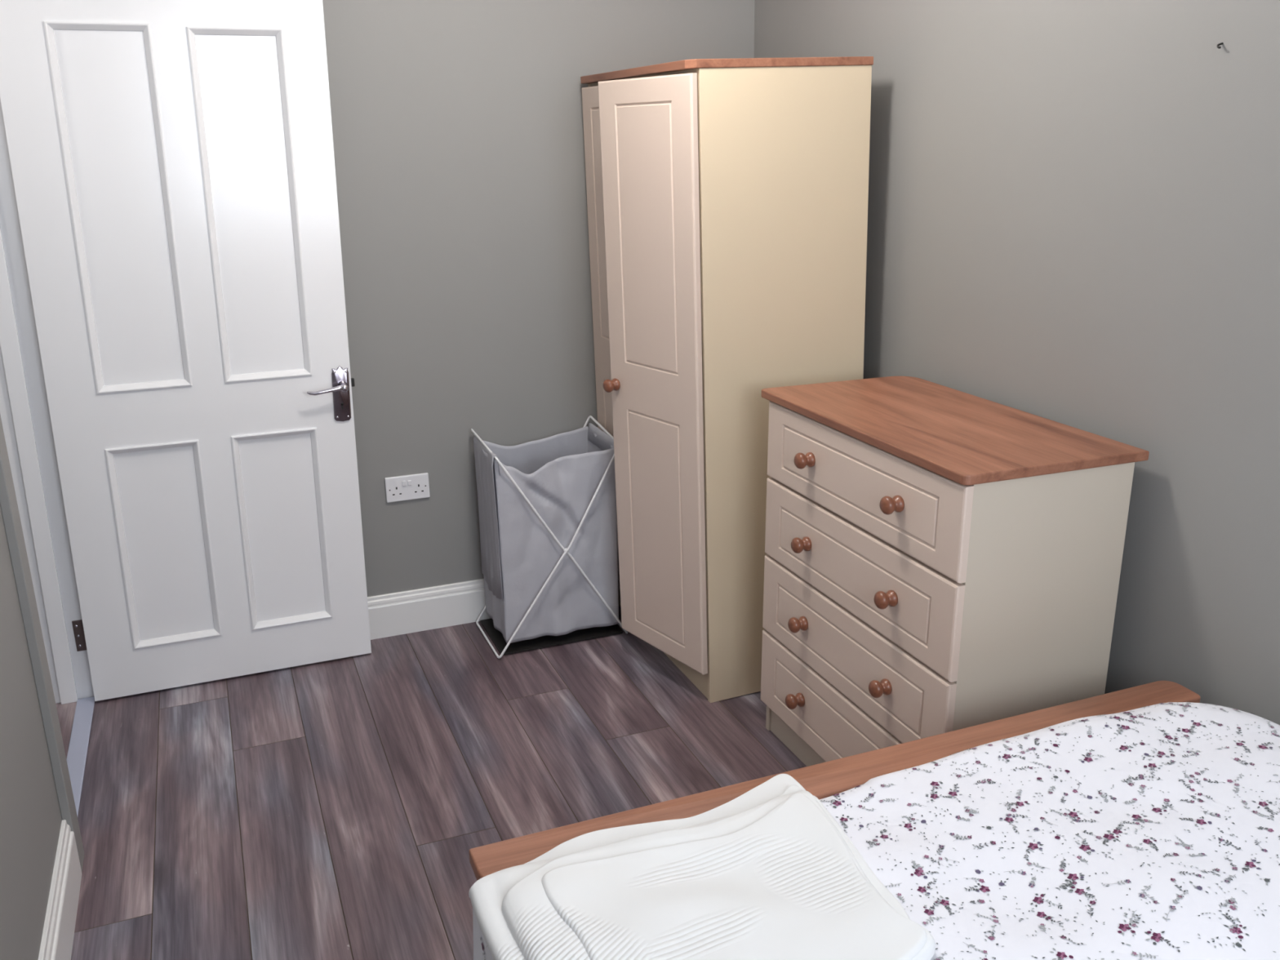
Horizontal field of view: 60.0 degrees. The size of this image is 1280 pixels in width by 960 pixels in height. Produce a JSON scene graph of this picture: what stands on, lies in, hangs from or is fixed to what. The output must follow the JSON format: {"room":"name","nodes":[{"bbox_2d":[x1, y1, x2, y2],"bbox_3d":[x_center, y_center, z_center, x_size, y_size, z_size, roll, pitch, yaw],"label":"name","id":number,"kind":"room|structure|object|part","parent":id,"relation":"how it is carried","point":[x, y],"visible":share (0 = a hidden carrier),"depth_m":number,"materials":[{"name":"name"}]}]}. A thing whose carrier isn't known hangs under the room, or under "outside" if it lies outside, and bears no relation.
{"room":"bedroom","nodes":[
{"label":"bedroom","id":0,"kind":"room"},
{"bbox_2d":[0,506,62,959],"bbox_3d":[-0.909,0.027,1.064,0.140,2.360,4.050,-8,19,-20],"label":"wall","id":1,"kind":"structure","parent":0,"point":[31,820],"depth_m":2.02,"materials":[{"name":"grey paint"}]},
{"bbox_2d":[0,414,84,871],"bbox_3d":[-1.245,-0.141,2.121,0.018,2.060,0.075,-8,19,-20],"label":"trim","id":2,"kind":"structure","parent":1,"relation":"attached to","point":[8,502],"depth_m":2.25,"materials":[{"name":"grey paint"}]},
{"bbox_2d":[0,97,93,704],"bbox_3d":[-1.465,-0.232,2.490,0.171,2.022,0.850,-8,19,-20],"label":"trim","id":3,"kind":"structure","parent":1,"relation":"attached to","point":[24,412],"depth_m":2.93,"materials":[{"name":"white paint"}]},
{"bbox_2d":[38,819,81,959],"bbox_3d":[-0.643,1.206,0.998,0.018,0.139,3.095,-8,19,-20],"label":"baseboard","id":4,"kind":"structure","parent":1,"relation":"attached to","point":[58,933],"depth_m":2.17,"materials":[{"name":"white paint"}]},
{"bbox_2d":[66,696,94,815],"bbox_3d":[-1.427,0.728,2.797,0.047,0.005,0.792,-8,19,-20],"label":"threshold","id":5,"kind":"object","parent":1,"relation":"attached to","point":[77,754],"depth_m":2.90,"materials":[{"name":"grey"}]},
{"bbox_2d":[0,0,371,701],"bbox_3d":[-1.187,-0.364,2.956,0.831,1.972,0.094,-7,18,-20],"label":"door","id":6,"kind":"structure","parent":1,"relation":"in","point":[172,162],"depth_m":2.95,"materials":[{"name":"white paint"}]},
{"bbox_3d":[-1.316,-0.675,2.817,0.249,0.907,0.018,-8,19,-20],"label":"panel moulding","id":7,"kind":"part","parent":6,"relation":"part of","materials":[{"name":"white paint"}]},
{"bbox_3d":[-1.318,0.182,3.078,0.244,0.583,0.018,-8,19,-20],"label":"panel moulding","id":8,"kind":"part","parent":6,"relation":"part of","materials":[{"name":"white paint"}]},
{"bbox_3d":[-1.024,-0.711,2.928,0.245,0.901,0.018,-8,19,-20],"label":"panel moulding","id":9,"kind":"part","parent":6,"relation":"part of","materials":[{"name":"white paint"}]},
{"bbox_3d":[-1.026,0.143,3.188,0.240,0.583,0.018,-8,19,-20],"label":"panel moulding","id":10,"kind":"part","parent":6,"relation":"part of","materials":[{"name":"white paint"}]},
{"bbox_3d":[-0.873,-0.256,3.092,0.114,0.026,0.052,-7,18,-18],"label":"lever","id":11,"kind":"part","parent":6,"relation":"part of","materials":[{"name":"silver metal"}]},
{"bbox_2d":[55,605,806,959],"bbox_3d":[-0.388,1.067,1.768,3.155,0.060,4.350,-8,19,-20],"label":"floor","id":12,"kind":"structure","parent":0,"point":[336,809],"depth_m":2.73,"materials":[{"name":"brown wood"}]},
{"bbox_2d":[471,415,627,658],"bbox_3d":[-0.290,0.167,3.456,0.427,0.650,0.307,-8,19,-20],"label":"laundry basket","id":13,"kind":"object","parent":12,"relation":"on","point":[548,514],"visible":0.99,"depth_m":3.36,"materials":[{"name":"grey fabric"}]},
{"bbox_3d":[-0.286,0.470,3.553,0.396,0.006,0.264,-8,19,-20],"label":"board","id":14,"kind":"part","parent":13,"relation":"part of","materials":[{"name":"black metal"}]},
{"bbox_2d":[580,56,873,702],"bbox_3d":[0.169,-0.307,3.221,0.621,1.675,0.790,-9,19,-20],"label":"wardrobe","id":15,"kind":"object","parent":12,"relation":"on","point":[727,198],"visible":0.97,"depth_m":2.85,"materials":[{"name":"beige laminate"}]},
{"bbox_3d":[-0.066,-0.364,3.326,0.018,1.553,0.388,-9,19,-20],"label":"door panel","id":16,"kind":"part","parent":15,"relation":"part of","materials":[{"name":"beige wood"}]},
{"bbox_3d":[-0.081,-0.262,3.071,0.041,0.038,0.038,-14,21,-34],"label":"knob","id":17,"kind":"part","parent":15,"relation":"part of","materials":[{"name":"brown wood"}]},
{"bbox_3d":[0.208,-1.088,3.000,0.460,0.016,0.753,-9,19,-20],"label":"panel","id":18,"kind":"part","parent":15,"relation":"part of","materials":[{"name":"beige laminate"}]},
{"bbox_3d":[0.038,-0.249,2.956,0.018,1.553,0.388,-14,21,-34],"label":"door panel","id":19,"kind":"part","parent":15,"relation":"part of","materials":[{"name":"beige wood"}]},
{"bbox_3d":[0.380,-0.204,2.909,0.468,1.655,0.016,-9,19,-20],"label":"panel","id":20,"kind":"part","parent":15,"relation":"part of","materials":[{"name":"beige laminate"}]},
{"bbox_2d":[468,680,1200,880],"bbox_3d":[0.771,0.773,0.957,1.368,0.950,2.109,-8,19,-20],"label":"bed","id":21,"kind":"object","parent":12,"relation":"on","point":[827,779],"visible":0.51,"depth_m":1.84,"materials":[{"name":"brown wood"}]},
{"bbox_2d":[760,376,1149,766],"bbox_3d":[0.623,0.301,2.543,0.466,0.916,0.792,-7,18,-21],"label":"dresser","id":22,"kind":"object","parent":12,"relation":"on","point":[940,559],"visible":0.88,"depth_m":2.23,"materials":[{"name":"beige laminate"}]},
{"bbox_3d":[0.511,0.211,2.869,0.380,0.896,0.016,-7,18,-21],"label":"panel","id":23,"kind":"part","parent":22,"relation":"part of","materials":[{"name":"beige laminate"}]},
{"bbox_3d":[0.373,0.534,2.676,0.041,0.038,0.038,-7,18,-21],"label":"knob","id":24,"kind":"part","parent":22,"relation":"part of","materials":[{"name":"brown wood"}]},
{"bbox_3d":[0.372,0.342,2.617,0.041,0.038,0.038,-7,18,-21],"label":"knob","id":25,"kind":"part","parent":22,"relation":"part of","materials":[{"name":"brown wood"}]},
{"bbox_3d":[0.370,0.150,2.558,0.041,0.038,0.038,-7,18,-21],"label":"knob","id":26,"kind":"part","parent":22,"relation":"part of","materials":[{"name":"brown wood"}]},
{"bbox_3d":[0.369,-0.044,2.498,0.041,0.038,0.038,-7,18,-21],"label":"knob","id":27,"kind":"part","parent":22,"relation":"part of","materials":[{"name":"brown wood"}]},
{"bbox_3d":[0.461,0.582,2.543,0.018,0.200,0.752,-7,18,-21],"label":"drawer","id":28,"kind":"part","parent":22,"relation":"part of","materials":[{"name":"beige wood"}]},
{"bbox_3d":[0.460,0.385,2.482,0.018,0.199,0.752,-7,18,-21],"label":"drawer","id":29,"kind":"part","parent":22,"relation":"part of","materials":[{"name":"beige wood"}]},
{"bbox_3d":[0.459,0.190,2.422,0.018,0.198,0.752,-7,18,-21],"label":"drawer","id":30,"kind":"part","parent":22,"relation":"part of","materials":[{"name":"beige wood"}]},
{"bbox_3d":[0.458,0.000,2.364,0.018,0.188,0.752,-7,18,-21],"label":"drawer","id":31,"kind":"part","parent":22,"relation":"part of","materials":[{"name":"beige wood"}]},
{"bbox_3d":[0.499,0.435,2.312,0.041,0.038,0.038,-7,18,-21],"label":"knob","id":32,"kind":"part","parent":22,"relation":"part of","materials":[{"name":"brown wood"}]},
{"bbox_3d":[0.498,0.243,2.252,0.041,0.038,0.038,-7,18,-21],"label":"knob","id":33,"kind":"part","parent":22,"relation":"part of","materials":[{"name":"brown wood"}]},
{"bbox_3d":[0.497,0.049,2.193,0.041,0.038,0.038,-7,18,-21],"label":"knob","id":34,"kind":"part","parent":22,"relation":"part of","materials":[{"name":"brown wood"}]},
{"bbox_3d":[0.783,0.410,2.217,0.380,0.896,0.016,-7,18,-21],"label":"panel","id":35,"kind":"part","parent":22,"relation":"part of","materials":[{"name":"beige laminate"}]},
{"bbox_2d":[322,0,755,596],"bbox_3d":[-0.653,-0.672,3.294,2.350,2.360,0.100,-8,19,-20],"label":"wall","id":36,"kind":"structure","parent":0,"point":[458,125],"depth_m":3.30,"materials":[{"name":"grey paint"}]},
{"bbox_2d":[384,472,430,502],"bbox_3d":[-0.717,0.024,3.416,0.134,0.080,0.014,-8,19,-20],"label":"wall socket","id":37,"kind":"object","parent":36,"relation":"attached to","point":[411,486],"visible":1,"depth_m":3.41,"materials":[{"name":"white plastic"}]},
{"bbox_2d":[367,578,491,639],"bbox_3d":[-0.596,0.401,3.579,2.110,0.139,0.018,-8,19,-20],"label":"baseboard","id":38,"kind":"structure","parent":36,"relation":"attached to","point":[403,612],"depth_m":3.54,"materials":[{"name":"white paint"}]},
{"bbox_2d":[754,0,1279,724],"bbox_3d":[1.180,-0.234,1.800,0.100,2.360,4.150,-8,19,-20],"label":"wall","id":39,"kind":"structure","parent":0,"point":[1073,206],"depth_m":2.21,"materials":[{"name":"grey paint"}]},
{"bbox_2d":[1217,42,1222,48],"bbox_3d":[1.005,-0.753,1.919,0.008,0.011,0.018,14,23,39],"label":"nail","id":40,"kind":"object","parent":39,"relation":"attached to","point":[1221,43],"visible":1,"depth_m":1.92,"materials":[{"name":"black metal"}]},
{"bbox_3d":[0.772,0.874,0.986,1.290,0.200,1.905,-8,19,-20],"label":"mattress","id":41,"kind":"object","parent":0,"visible":0},
{"bbox_2d":[472,702,1279,959],"bbox_3d":[0.749,0.808,0.968,1.394,0.302,1.926,-8,19,-20],"label":"duvet","id":42,"kind":"object","parent":41,"relation":"on","point":[1151,832],"visible":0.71,"depth_m":1.58,"materials":[{"name":"white fabric"}]},
{"bbox_2d":[468,773,935,959],"bbox_3d":[0.093,0.571,1.442,0.557,0.061,0.584,-8,19,-20],"label":"folded throw","id":43,"kind":"object","parent":42,"relation":"on","point":[766,873],"visible":1,"depth_m":1.47,"materials":[{"name":"white fabric"}]}
]}

